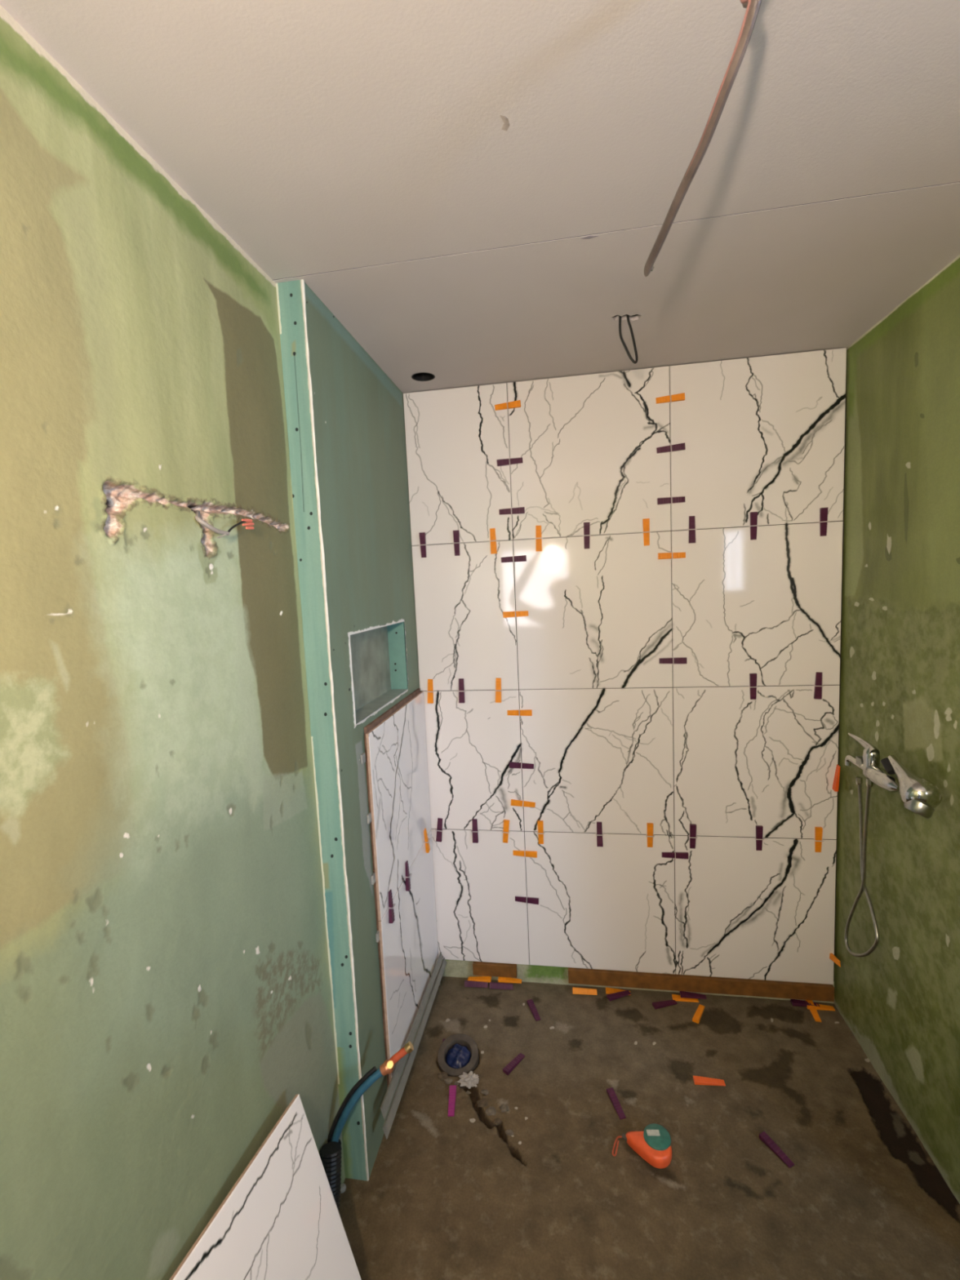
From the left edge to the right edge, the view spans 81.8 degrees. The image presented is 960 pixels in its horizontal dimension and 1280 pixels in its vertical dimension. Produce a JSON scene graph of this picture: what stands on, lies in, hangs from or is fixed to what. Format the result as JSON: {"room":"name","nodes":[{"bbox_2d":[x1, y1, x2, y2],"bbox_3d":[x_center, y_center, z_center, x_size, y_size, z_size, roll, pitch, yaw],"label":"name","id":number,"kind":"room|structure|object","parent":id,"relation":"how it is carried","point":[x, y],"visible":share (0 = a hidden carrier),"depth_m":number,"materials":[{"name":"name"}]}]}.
{"room":"building under construction","nodes":[
{"label":"building under construction","id":0,"kind":"room"},
{"bbox_2d":[0,4,345,1279],"bbox_3d":[-0.641,0.422,0.844,0.174,2.484,3.350,-2,6,9],"label":"wall","id":1,"kind":"structure","parent":0,"point":[166,999],"depth_m":0.90,"materials":[{"name":"paint"}]},
{"bbox_2d":[195,510,253,537],"bbox_3d":[-0.506,-0.230,1.112,0.049,0.058,0.142,1,7,35],"label":"wire","id":2,"kind":"object","parent":1,"relation":"attached to","point":[249,522],"visible":1,"depth_m":1.09,"materials":[{"name":"rubber"}]},
{"bbox_2d":[275,280,432,1181],"bbox_3d":[-0.346,0.299,1.924,0.076,2.484,0.871,-2,6,9],"label":"wall","id":3,"kind":"structure","parent":0,"point":[359,421],"depth_m":1.59,"materials":[{"name":"paint"}]},
{"bbox_2d":[301,279,368,1180],"bbox_3d":[-0.381,0.343,1.491,0.008,2.477,0.009,-2,6,9],"label":"trim","id":4,"kind":"structure","parent":3,"relation":"attached to","point":[302,280],"depth_m":1.47,"materials":[{"name":"white paint"}]},
{"bbox_2d":[360,688,420,1087],"bbox_3d":[-0.277,0.831,2.024,0.009,1.200,0.666,-2,6,9],"label":"tile trim","id":5,"kind":"structure","parent":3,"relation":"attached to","point":[371,726],"depth_m":1.74,"materials":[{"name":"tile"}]},
{"bbox_2d":[365,691,431,920],"bbox_3d":[-0.276,0.546,2.019,0.010,0.598,0.648,-2,6,9],"label":"wall tile","id":6,"kind":"structure","parent":3,"relation":"attached to","point":[397,747],"depth_m":1.93,"materials":[{"name":"stone"}]},
{"bbox_2d":[378,830,438,1083],"bbox_3d":[-0.249,1.141,2.079,0.010,0.594,0.648,-2,6,9],"label":"wall tile","id":7,"kind":"structure","parent":3,"relation":"attached to","point":[409,948],"depth_m":2.00,"materials":[{"name":"tile"}]},
{"bbox_2d":[387,888,395,923],"bbox_3d":[-0.288,0.870,1.809,0.016,0.102,0.034,-2,6,9],"label":"wedge","id":8,"kind":"object","parent":7,"relation":"attached to","point":[391,912],"visible":1,"depth_m":1.80,"materials":[{"name":"purple plastic"}]},
{"bbox_2d":[404,860,411,891],"bbox_3d":[-0.258,0.850,1.995,0.016,0.102,0.034,-2,6,9],"label":"wedge","id":9,"kind":"object","parent":7,"relation":"attached to","point":[407,874],"visible":1,"depth_m":1.99,"materials":[{"name":"purple plastic"}]},
{"bbox_2d":[423,828,430,853],"bbox_3d":[-0.215,0.820,2.267,0.016,0.102,0.037,-2,6,9],"label":"wedge","id":10,"kind":"object","parent":7,"relation":"attached to","point":[426,839],"visible":1,"depth_m":2.26,"materials":[{"name":"orange plastic"}]},
{"bbox_2d":[380,951,443,1119],"bbox_3d":[-0.228,1.382,2.023,0.014,0.078,0.779,-2,6,9],"label":"strip","id":11,"kind":"object","parent":3,"relation":"attached to","point":[386,1102],"visible":1,"depth_m":1.93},
{"bbox_2d":[382,957,446,1139],"bbox_3d":[-0.215,1.414,2.011,0.014,0.066,0.804,-2,6,9],"label":"strip","id":12,"kind":"object","parent":3,"relation":"attached to","point":[387,1126],"visible":1,"depth_m":1.88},
{"bbox_2d":[0,0,959,393],"bbox_3d":[0.996,-0.915,0.384,3.487,0.121,3.440,-2,6,9],"label":"ceiling","id":13,"kind":"structure","parent":0,"point":[476,191],"depth_m":1.00,"materials":[{"name":"paint"}]},
{"bbox_2d":[411,372,435,381],"bbox_3d":[-0.210,-1.005,2.033,0.087,0.076,0.087,-2,6,9],"label":"hole","id":14,"kind":"object","parent":13,"relation":"attached to","point":[421,376],"visible":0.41,"depth_m":2.07,"materials":[{"name":"black rubber"}]},
{"bbox_2d":[614,314,638,364],"bbox_3d":[0.436,-0.908,1.655,0.120,0.162,0.100,-2,6,9],"label":"wire loop","id":15,"kind":"object","parent":13,"relation":"hanging from","point":[628,316],"visible":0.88,"depth_m":1.65,"materials":[{"name":"black rubber"}]},
{"bbox_2d":[644,0,762,276],"bbox_3d":[0.360,-0.766,0.660,0.062,0.212,0.811,-4,6,-9],"label":"cable","id":16,"kind":"object","parent":13,"relation":"hanging from","point":[753,6],"visible":1,"depth_m":0.77,"materials":[{"name":"plastic"}]},
{"bbox_2d":[404,363,846,1003],"bbox_3d":[0.572,0.224,2.261,1.787,2.484,0.128,-2,6,9],"label":"wall","id":17,"kind":"structure","parent":0,"point":[454,968],"depth_m":2.36,"materials":[{"name":"paint"}]},
{"bbox_2d":[403,382,512,545],"bbox_3d":[-0.087,-0.687,2.194,0.413,0.596,0.010,-2,6,9],"label":"wall tile","id":18,"kind":"structure","parent":17,"relation":"attached to","point":[455,437],"depth_m":2.19,"materials":[{"name":"tile"}]},
{"bbox_2d":[494,400,520,410],"bbox_3d":[0.106,-0.901,2.127,0.101,0.031,0.016,-2,6,9],"label":"wedge","id":19,"kind":"object","parent":18,"relation":"attached to","point":[514,404],"visible":1,"depth_m":2.13,"materials":[{"name":"orange plastic"}]},
{"bbox_2d":[496,457,523,466],"bbox_3d":[0.116,-0.693,2.148,0.101,0.031,0.016,-2,6,9],"label":"wedge","id":20,"kind":"object","parent":18,"relation":"attached to","point":[508,461],"visible":1,"depth_m":2.15,"materials":[{"name":"purple plastic"}]},
{"bbox_2d":[498,506,524,515],"bbox_3d":[0.124,-0.505,2.167,0.100,0.031,0.016,-2,6,9],"label":"wedge","id":21,"kind":"object","parent":18,"relation":"attached to","point":[511,511],"visible":1,"depth_m":2.17,"materials":[{"name":"purple plastic"}]},
{"bbox_2d":[411,540,518,690],"bbox_3d":[-0.060,-0.091,2.254,0.413,0.598,0.010,-2,6,9],"label":"wall tile","id":22,"kind":"structure","parent":17,"relation":"attached to","point":[460,602],"depth_m":2.25,"materials":[{"name":"tile"}]},
{"bbox_2d":[418,532,426,557],"bbox_3d":[-0.231,-0.384,2.237,0.031,0.100,0.016,-2,6,9],"label":"wedge","id":23,"kind":"object","parent":22,"relation":"attached to","point":[423,544],"visible":1,"depth_m":2.23,"materials":[{"name":"purple plastic"}]},
{"bbox_2d":[452,529,460,555],"bbox_3d":[-0.094,-0.388,2.215,0.031,0.100,0.016,-1,6,9],"label":"wedge","id":24,"kind":"object","parent":22,"relation":"attached to","point":[456,543],"visible":1,"depth_m":2.21,"materials":[{"name":"purple plastic"}]},
{"bbox_2d":[488,528,497,554],"bbox_3d":[0.052,-0.392,2.191,0.031,0.100,0.016,-3,6,9],"label":"wedge","id":25,"kind":"object","parent":22,"relation":"attached to","point":[493,540],"visible":1,"depth_m":2.19,"materials":[{"name":"orange plastic"}]},
{"bbox_2d":[501,555,526,563],"bbox_3d":[0.133,-0.319,2.186,0.100,0.031,0.016,-3,6,9],"label":"wedge","id":26,"kind":"object","parent":22,"relation":"attached to","point":[514,558],"visible":1,"depth_m":2.18,"materials":[{"name":"purple plastic"}]},
{"bbox_2d":[502,609,528,617],"bbox_3d":[0.142,-0.103,2.208,0.100,0.031,0.016,-2,6,9],"label":"wedge","id":27,"kind":"object","parent":22,"relation":"attached to","point":[515,614],"visible":1,"depth_m":2.21,"materials":[{"name":"orange plastic"}]},
{"bbox_2d":[422,689,524,831],"bbox_3d":[-0.028,0.505,2.314,0.402,0.598,0.010,-2,6,9],"label":"wall tile","id":28,"kind":"structure","parent":17,"relation":"attached to","point":[472,744],"depth_m":2.31,"materials":[{"name":"tile"}]},
{"bbox_2d":[426,679,434,703],"bbox_3d":[-0.206,0.213,2.298,0.031,0.101,0.016,-2,6,9],"label":"wedge","id":29,"kind":"object","parent":28,"relation":"attached to","point":[430,691],"visible":1,"depth_m":2.30,"materials":[{"name":"orange plastic"}]},
{"bbox_2d":[457,678,465,702],"bbox_3d":[-0.076,0.209,2.277,0.031,0.100,0.016,-1,6,9],"label":"wedge","id":30,"kind":"object","parent":28,"relation":"attached to","point":[461,690],"visible":1,"depth_m":2.28,"materials":[{"name":"purple plastic"}]},
{"bbox_2d":[471,818,479,843],"bbox_3d":[-0.021,0.805,2.332,0.031,0.100,0.016,-1,6,9],"label":"wedge","id":31,"kind":"object","parent":28,"relation":"attached to","point":[475,835],"visible":1,"depth_m":2.33,"materials":[{"name":"purple plastic"}]},
{"bbox_2d":[494,677,502,702],"bbox_3d":[0.074,0.205,2.252,0.031,0.101,0.016,-2,6,9],"label":"wedge","id":32,"kind":"object","parent":28,"relation":"attached to","point":[498,690],"visible":1,"depth_m":2.25,"materials":[{"name":"orange plastic"}]},
{"bbox_2d":[502,819,509,843],"bbox_3d":[0.109,0.801,2.311,0.032,0.102,0.016,-2,6,9],"label":"wedge","id":33,"kind":"object","parent":28,"relation":"attached to","point":[506,822],"visible":1,"depth_m":2.31,"materials":[{"name":"orange plastic"}]},
{"bbox_2d":[506,708,532,716],"bbox_3d":[0.160,0.296,2.248,0.100,0.031,0.016,-2,6,9],"label":"wedge","id":34,"kind":"object","parent":28,"relation":"attached to","point":[519,713],"visible":1,"depth_m":2.25,"materials":[{"name":"orange plastic"}]},
{"bbox_2d":[509,761,533,769],"bbox_3d":[0.170,0.516,2.271,0.101,0.031,0.016,-2,6,9],"label":"wedge","id":35,"kind":"object","parent":28,"relation":"attached to","point":[521,765],"visible":1,"depth_m":2.27,"materials":[{"name":"purple plastic"}]},
{"bbox_2d":[511,799,535,808],"bbox_3d":[0.178,0.676,2.287,0.102,0.033,0.016,-2,6,9],"label":"wedge","id":36,"kind":"object","parent":28,"relation":"attached to","point":[522,803],"visible":1,"depth_m":2.29,"materials":[{"name":"orange plastic"}]},
{"bbox_2d":[431,828,528,964],"bbox_3d":[-0.001,1.099,2.374,0.402,0.594,0.010,-2,6,9],"label":"wall tile","id":37,"kind":"structure","parent":17,"relation":"attached to","point":[479,917],"depth_m":2.37,"materials":[{"name":"tile"}]},
{"bbox_2d":[435,817,443,842],"bbox_3d":[-0.173,0.809,2.357,0.032,0.102,0.016,-2,6,9],"label":"wedge","id":38,"kind":"object","parent":37,"relation":"attached to","point":[439,829],"visible":1,"depth_m":2.36,"materials":[{"name":"purple plastic"}]},
{"bbox_2d":[513,849,537,857],"bbox_3d":[0.188,0.892,2.309,0.100,0.031,0.016,-1,6,9],"label":"wedge","id":39,"kind":"object","parent":37,"relation":"attached to","point":[524,853],"visible":1,"depth_m":2.31,"materials":[{"name":"orange plastic"}]},
{"bbox_2d":[515,896,538,905],"bbox_3d":[0.197,1.096,2.329,0.101,0.031,0.016,-2,6,9],"label":"wedge","id":40,"kind":"object","parent":37,"relation":"attached to","point":[526,900],"visible":1,"depth_m":2.33,"materials":[{"name":"purple plastic"}]},
{"bbox_2d":[506,365,671,539],"bbox_3d":[0.414,-0.701,2.113,0.598,0.596,0.010,-2,6,9],"label":"wall tile","id":41,"kind":"structure","parent":17,"relation":"attached to","point":[587,445],"depth_m":2.11,"materials":[{"name":"tile"}]},
{"bbox_2d":[656,442,685,453],"bbox_3d":[0.708,-0.711,2.053,0.101,0.031,0.016,-2,6,9],"label":"wedge","id":42,"kind":"object","parent":41,"relation":"attached to","point":[680,446],"visible":1,"depth_m":2.05,"materials":[{"name":"purple plastic"}]},
{"bbox_2d":[657,495,684,504],"bbox_3d":[0.716,-0.523,2.072,0.100,0.031,0.016,-3,6,9],"label":"wedge","id":43,"kind":"object","parent":41,"relation":"attached to","point":[670,500],"visible":1,"depth_m":2.07,"materials":[{"name":"purple plastic"}]},
{"bbox_2d":[513,531,672,688],"bbox_3d":[0.441,-0.106,2.173,0.598,0.598,0.010,-2,6,9],"label":"wall tile","id":44,"kind":"structure","parent":17,"relation":"attached to","point":[600,615],"depth_m":2.17,"materials":[{"name":"tile"}]},
{"bbox_2d":[534,525,542,551],"bbox_3d":[0.229,-0.397,2.163,0.031,0.100,0.016,-1,6,9],"label":"wedge","id":45,"kind":"object","parent":44,"relation":"attached to","point":[538,538],"visible":1,"depth_m":2.16,"materials":[{"name":"orange plastic"}]},
{"bbox_2d":[582,522,591,548],"bbox_3d":[0.412,-0.402,2.133,0.031,0.100,0.016,-1,6,9],"label":"wedge","id":46,"kind":"object","parent":44,"relation":"attached to","point":[586,535],"visible":1,"depth_m":2.13,"materials":[{"name":"purple plastic"}]},
{"bbox_2d":[642,518,650,546],"bbox_3d":[0.631,-0.408,2.098,0.031,0.100,0.016,-2,6,9],"label":"wedge","id":47,"kind":"object","parent":44,"relation":"attached to","point":[646,522],"visible":1,"depth_m":2.10,"materials":[{"name":"orange plastic"}]},
{"bbox_2d":[519,687,674,835],"bbox_3d":[0.468,0.491,2.234,0.598,0.598,0.010,-2,6,9],"label":"wall tile","id":48,"kind":"structure","parent":17,"relation":"attached to","point":[605,756],"depth_m":2.23,"materials":[{"name":"tile"}]},
{"bbox_2d":[595,822,603,846],"bbox_3d":[0.486,0.790,2.250,0.031,0.100,0.016,-2,6,9],"label":"wedge","id":49,"kind":"object","parent":48,"relation":"attached to","point":[599,834],"visible":1,"depth_m":2.25,"materials":[{"name":"purple plastic"}]},
{"bbox_2d":[645,822,654,847],"bbox_3d":[0.682,0.784,2.219,0.031,0.100,0.016,-1,6,9],"label":"wedge","id":50,"kind":"object","parent":48,"relation":"attached to","point":[650,836],"visible":1,"depth_m":2.22,"materials":[{"name":"orange plastic"}]},
{"bbox_2d":[524,831,675,974],"bbox_3d":[0.495,1.085,2.294,0.598,0.594,0.010,-2,6,9],"label":"wall tile","id":51,"kind":"structure","parent":17,"relation":"attached to","point":[611,906],"depth_m":2.29,"materials":[{"name":"tile"}]},
{"bbox_2d":[537,820,544,844],"bbox_3d":[0.251,0.797,2.288,0.031,0.100,0.016,-2,6,9],"label":"wedge","id":52,"kind":"object","parent":51,"relation":"attached to","point":[540,833],"visible":1,"depth_m":2.29,"materials":[{"name":"orange plastic"}]},
{"bbox_2d":[662,851,688,860],"bbox_3d":[0.779,0.861,2.212,0.100,0.031,0.016,-3,6,9],"label":"wedge","id":53,"kind":"object","parent":51,"relation":"attached to","point":[674,855],"visible":1,"depth_m":2.21,"materials":[{"name":"purple plastic"}]},
{"bbox_2d":[674,835,836,984],"bbox_3d":[1.084,1.068,2.199,0.593,0.594,0.010,-2,6,9],"label":"wall tile","id":54,"kind":"structure","parent":17,"relation":"attached to","point":[742,911],"depth_m":2.19,"materials":[{"name":"tile"}]},
{"bbox_2d":[688,823,697,848],"bbox_3d":[0.843,0.779,2.193,0.031,0.100,0.016,-1,6,9],"label":"wedge","id":55,"kind":"object","parent":54,"relation":"attached to","point":[692,836],"visible":1,"depth_m":2.19,"materials":[{"name":"purple plastic"}]},
{"bbox_2d":[813,826,823,852],"bbox_3d":[1.297,0.766,2.119,0.031,0.100,0.016,-2,6,9],"label":"wedge","id":56,"kind":"object","parent":54,"relation":"attached to","point":[818,839],"visible":1,"depth_m":2.12,"materials":[{"name":"orange plastic"}]},
{"bbox_2d":[672,684,839,839],"bbox_3d":[1.057,0.473,2.138,0.593,0.598,0.010,-2,6,9],"label":"wall tile","id":57,"kind":"structure","parent":17,"relation":"attached to","point":[741,763],"depth_m":2.13,"materials":[{"name":"tile"}]},
{"bbox_2d":[748,673,758,699],"bbox_3d":[1.036,0.177,2.097,0.031,0.100,0.016,-3,6,9],"label":"wedge","id":58,"kind":"object","parent":57,"relation":"attached to","point":[753,677],"visible":1,"depth_m":2.10,"materials":[{"name":"purple plastic"}]},
{"bbox_2d":[755,825,764,850],"bbox_3d":[1.087,0.772,2.153,0.031,0.100,0.016,-2,6,9],"label":"wedge","id":59,"kind":"object","parent":57,"relation":"attached to","point":[759,828],"visible":1,"depth_m":2.15,"materials":[{"name":"purple plastic"}]},
{"bbox_2d":[813,671,824,699],"bbox_3d":[1.261,0.170,2.060,0.031,0.101,0.016,-2,6,9],"label":"wedge","id":60,"kind":"object","parent":57,"relation":"attached to","point":[818,685],"visible":1,"depth_m":2.06,"materials":[{"name":"purple plastic"}]},
{"bbox_2d":[832,764,839,791],"bbox_3d":[1.337,0.517,2.079,0.012,0.102,0.034,-2,6,9],"label":"wedge","id":61,"kind":"object","parent":57,"relation":"attached to","point":[836,780],"visible":1,"depth_m":2.07,"materials":[{"name":"orange plastic"}]},
{"bbox_2d":[671,521,843,687],"bbox_3d":[1.030,-0.123,2.078,0.593,0.598,0.010,-2,6,9],"label":"wall tile","id":62,"kind":"structure","parent":17,"relation":"attached to","point":[768,606],"depth_m":2.07,"materials":[{"name":"tile"}]},
{"bbox_2d":[657,551,685,559],"bbox_3d":[0.725,-0.319,2.092,0.100,0.031,0.016,-1,6,9],"label":"wedge","id":63,"kind":"object","parent":62,"relation":"attached to","point":[672,555],"visible":1,"depth_m":2.09,"materials":[{"name":"orange plastic"}]},
{"bbox_2d":[659,656,687,665],"bbox_3d":[0.744,0.081,2.133,0.100,0.031,0.016,-2,6,9],"label":"wedge","id":64,"kind":"object","parent":62,"relation":"attached to","point":[672,660],"visible":1,"depth_m":2.13,"materials":[{"name":"purple plastic"}]},
{"bbox_2d":[687,515,697,543],"bbox_3d":[0.794,-0.413,2.071,0.031,0.100,0.016,-1,6,9],"label":"wedge","id":65,"kind":"object","parent":62,"relation":"attached to","point":[691,529],"visible":1,"depth_m":2.07,"materials":[{"name":"purple plastic"}]},
{"bbox_2d":[748,511,759,539],"bbox_3d":[1.007,-0.419,2.037,0.031,0.100,0.016,-2,6,9],"label":"wedge","id":66,"kind":"object","parent":62,"relation":"attached to","point":[753,515],"visible":1,"depth_m":2.04,"materials":[{"name":"purple plastic"}]},
{"bbox_2d":[818,507,829,536],"bbox_3d":[1.242,-0.426,1.999,0.031,0.100,0.016,-2,6,9],"label":"wedge","id":67,"kind":"object","parent":62,"relation":"attached to","point":[823,522],"visible":1,"depth_m":2.00,"materials":[{"name":"purple plastic"}]},
{"bbox_2d":[669,347,846,530],"bbox_3d":[1.003,-0.718,2.018,0.593,0.596,0.010,-2,6,9],"label":"wall tile","id":68,"kind":"structure","parent":17,"relation":"attached to","point":[765,435],"depth_m":2.01,"materials":[{"name":"tile"}]},
{"bbox_2d":[655,392,684,404],"bbox_3d":[0.700,-0.888,2.035,0.101,0.031,0.016,-2,6,9],"label":"wedge","id":69,"kind":"object","parent":68,"relation":"attached to","point":[679,397],"visible":1,"depth_m":2.03,"materials":[{"name":"orange plastic"}]},
{"bbox_2d":[338,976,959,1279],"bbox_3d":[1.144,1.705,0.675,3.437,0.207,3.300,-2,6,9],"label":"floor","id":70,"kind":"structure","parent":0,"point":[459,1197],"depth_m":1.65,"materials":[{"name":"concrete"}]},
{"bbox_2d":[169,1093,361,1279],"bbox_3d":[-0.382,1.331,0.964,0.218,0.624,0.654,-1,6,13],"label":"tile","id":71,"kind":"structure","parent":70,"relation":"on","point":[281,1220],"depth_m":1.13,"materials":[{"name":"tile"}]},
{"bbox_2d":[320,1141,342,1213],"bbox_3d":[-0.394,1.472,1.427,0.064,0.237,0.174,-3,6,-2],"label":"hose","id":72,"kind":"object","parent":70,"relation":"on","point":[331,1153],"visible":0.23,"depth_m":1.45,"materials":[{"name":"plastic"}]},
{"bbox_2d":[327,1041,413,1145],"bbox_3d":[-0.321,1.353,1.541,0.294,0.452,0.057,-4,6,-15],"label":"pipe","id":73,"kind":"object","parent":70,"relation":"on","point":[386,1068],"visible":0.55,"depth_m":1.52,"materials":[{"name":"blue plastic"}]},
{"bbox_2d":[448,1085,456,1116],"bbox_3d":[-0.094,1.538,1.849,0.024,0.012,0.100,-2,6,1],"label":"wedge","id":74,"kind":"object","parent":70,"relation":"on","point":[452,1089],"visible":1,"depth_m":1.85,"materials":[{"name":"pink plastic"}]},
{"bbox_2d":[437,1033,479,1076],"bbox_3d":[-0.078,1.540,2.029,0.150,0.102,0.160,-2,6,9],"label":"floor drain","id":75,"kind":"object","parent":70,"relation":"on","point":[458,1053],"visible":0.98,"depth_m":2.02,"materials":[{"name":"grey plastic"}]},
{"bbox_2d":[457,1071,479,1088],"bbox_3d":[-0.040,1.527,1.925,0.076,0.032,0.054,-2,6,9],"label":"rag","id":76,"kind":"object","parent":70,"relation":"on","point":[469,1080],"visible":1,"depth_m":1.92,"materials":[{"name":"white fabric"}]},
{"bbox_2d":[464,980,488,987],"bbox_3d":[-0.016,1.474,2.370,0.100,0.026,0.022,-2,6,9],"label":"wedge","id":77,"kind":"object","parent":70,"relation":"on","point":[467,983],"visible":1,"depth_m":2.37,"materials":[{"name":"purple plastic"}]},
{"bbox_2d":[467,976,491,982],"bbox_3d":[-0.002,1.458,2.386,0.100,0.012,0.024,-2,6,9],"label":"wedge","id":78,"kind":"object","parent":70,"relation":"on","point":[482,979],"visible":1,"depth_m":2.38,"materials":[{"name":"orange plastic"}]},
{"bbox_2d":[488,982,513,989],"bbox_3d":[0.090,1.471,2.353,0.100,0.026,0.022,-2,6,9],"label":"wedge","id":79,"kind":"object","parent":70,"relation":"on","point":[495,985],"visible":1,"depth_m":2.35,"materials":[{"name":"purple plastic"}]},
{"bbox_2d":[497,977,521,983],"bbox_3d":[0.129,1.454,2.371,0.100,0.012,0.024,-2,6,9],"label":"wedge","id":80,"kind":"object","parent":70,"relation":"on","point":[505,980],"visible":1,"depth_m":2.37,"materials":[{"name":"orange plastic"}]},
{"bbox_2d":[472,961,517,977],"bbox_3d":[0.065,1.422,2.393,0.190,0.052,0.022,-2,6,9],"label":"block","id":81,"kind":"object","parent":80,"relation":"on","point":[479,968],"visible":1,"depth_m":2.38,"materials":[{"name":"brown wood"}]},
{"bbox_2d":[502,1053,524,1075],"bbox_3d":[0.122,1.514,1.985,0.024,0.012,0.100,3,8,42],"label":"wedge","id":82,"kind":"object","parent":70,"relation":"on","point":[511,1065],"visible":1,"depth_m":1.98,"materials":[{"name":"purple plastic"}]},
{"bbox_2d":[526,999,540,1021],"bbox_3d":[0.216,1.486,2.225,0.024,0.012,0.100,-4,6,-15],"label":"wedge","id":83,"kind":"object","parent":70,"relation":"on","point":[530,1002],"visible":1,"depth_m":2.22,"materials":[{"name":"purple plastic"}]},
{"bbox_2d":[572,986,596,995],"bbox_3d":[0.435,1.460,2.301,0.100,0.026,0.022,-2,6,9],"label":"wedge","id":84,"kind":"object","parent":70,"relation":"on","point":[575,990],"visible":1,"depth_m":2.30,"materials":[{"name":"orange plastic"}]},
{"bbox_2d":[606,1087,626,1119],"bbox_3d":[0.446,1.517,1.814,0.024,0.012,0.100,-4,6,-11],"label":"wedge","id":85,"kind":"object","parent":70,"relation":"on","point":[611,1092],"visible":1,"depth_m":1.81,"materials":[{"name":"purple plastic"}]},
{"bbox_2d":[605,986,631,995],"bbox_3d":[0.574,1.461,2.303,0.100,0.012,0.024,-2,6,9],"label":"wedge","id":86,"kind":"object","parent":70,"relation":"on","point":[608,990],"visible":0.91,"depth_m":2.30,"materials":[{"name":"orange plastic"}]},
{"bbox_2d":[606,990,631,1000],"bbox_3d":[0.569,1.453,2.270,0.100,0.012,0.024,-5,6,-18],"label":"wedge","id":87,"kind":"object","parent":70,"relation":"on","point":[614,996],"visible":1,"depth_m":2.26,"materials":[{"name":"purple plastic"}]},
{"bbox_2d":[612,1123,671,1168],"bbox_3d":[0.484,1.512,1.663,0.175,0.048,0.103,-2,6,9],"label":"reel","id":88,"kind":"object","parent":70,"relation":"on","point":[653,1144],"visible":1,"depth_m":1.65,"materials":[{"name":"orange plastic"}]},
{"bbox_2d":[652,1000,677,1008],"bbox_3d":[0.744,1.462,2.228,0.100,0.012,0.024,-4,6,-12],"label":"wedge","id":89,"kind":"object","parent":70,"relation":"on","point":[656,1005],"visible":1,"depth_m":2.22,"materials":[{"name":"purple plastic"}]},
{"bbox_2d":[671,994,698,1002],"bbox_3d":[0.834,1.455,2.250,0.100,0.012,0.024,-2,6,9],"label":"wedge","id":90,"kind":"object","parent":70,"relation":"on","point":[677,997],"visible":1,"depth_m":2.24,"materials":[{"name":"orange plastic"}]},
{"bbox_2d":[679,991,706,999],"bbox_3d":[0.865,1.442,2.249,0.100,0.012,0.024,-2,6,9],"label":"wedge","id":91,"kind":"object","parent":90,"relation":"on","point":[682,994],"visible":1,"depth_m":2.24,"materials":[{"name":"purple plastic"}]},
{"bbox_2d":[692,1004,705,1023],"bbox_3d":[0.859,1.462,2.172,0.024,0.012,0.100,2,7,36],"label":"wedge","id":92,"kind":"object","parent":70,"relation":"on","point":[696,1018],"visible":1,"depth_m":2.16,"materials":[{"name":"orange plastic"}]},
{"bbox_2d":[568,967,834,1001],"bbox_3d":[0.881,1.403,2.261,1.029,0.060,0.022,-2,6,9],"label":"batten","id":93,"kind":"object","parent":70,"relation":"on","point":[698,984],"visible":1,"depth_m":2.25,"materials":[{"name":"brown wood"}]},
{"bbox_2d":[693,1075,725,1085],"bbox_3d":[0.777,1.495,1.879,0.100,0.012,0.024,-2,6,6],"label":"wedge","id":94,"kind":"object","parent":70,"relation":"on","point":[698,1080],"visible":1,"depth_m":1.87,"materials":[{"name":"orange plastic"}]},
{"bbox_2d":[759,1131,794,1168],"bbox_3d":[0.882,1.514,1.647,0.024,0.012,0.100,-5,6,-24],"label":"wedge","id":95,"kind":"object","parent":70,"relation":"on","point":[764,1137],"visible":1,"depth_m":1.65,"materials":[{"name":"purple plastic"}]},
{"bbox_2d":[790,999,819,1006],"bbox_3d":[1.286,1.436,2.189,0.100,0.012,0.024,-2,6,9],"label":"wedge","id":96,"kind":"object","parent":70,"relation":"on","point":[794,1002],"visible":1,"depth_m":2.19,"materials":[{"name":"purple plastic"}]},
{"bbox_2d":[805,1000,821,1022],"bbox_3d":[1.299,1.443,2.157,0.024,0.012,0.100,-1,6,12],"label":"wedge","id":97,"kind":"object","parent":70,"relation":"on","point":[813,1011],"visible":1,"depth_m":2.15,"materials":[{"name":"orange plastic"}]},
{"bbox_2d":[806,1003,835,1010],"bbox_3d":[1.336,1.440,2.176,0.100,0.012,0.024,-2,6,9],"label":"wedge","id":98,"kind":"object","parent":70,"relation":"on","point":[824,1007],"visible":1,"depth_m":2.17,"materials":[{"name":"orange plastic"}]},
{"bbox_2d":[834,254,959,1204],"bbox_3d":[1.344,0.247,1.682,0.121,2.484,1.050,-2,6,9],"label":"wall","id":99,"kind":"structure","parent":0,"point":[900,691],"depth_m":1.66,"materials":[{"name":"paint"}]},
{"bbox_2d":[844,733,899,956],"bbox_3d":[1.276,0.722,1.800,0.084,0.799,0.336,-2,6,9],"label":"shower","id":100,"kind":"object","parent":99,"relation":"attached to","point":[869,762],"visible":0.97,"depth_m":1.81,"materials":[{"name":"silver metal"}]},
{"bbox_2d":[887,755,942,818],"bbox_3d":[1.200,0.410,1.552,0.090,0.118,0.212,-2,6,9],"label":"shower mixer","id":101,"kind":"object","parent":100,"relation":"attached to","point":[919,795],"visible":1,"depth_m":1.48,"materials":[{"name":"silver metal"}]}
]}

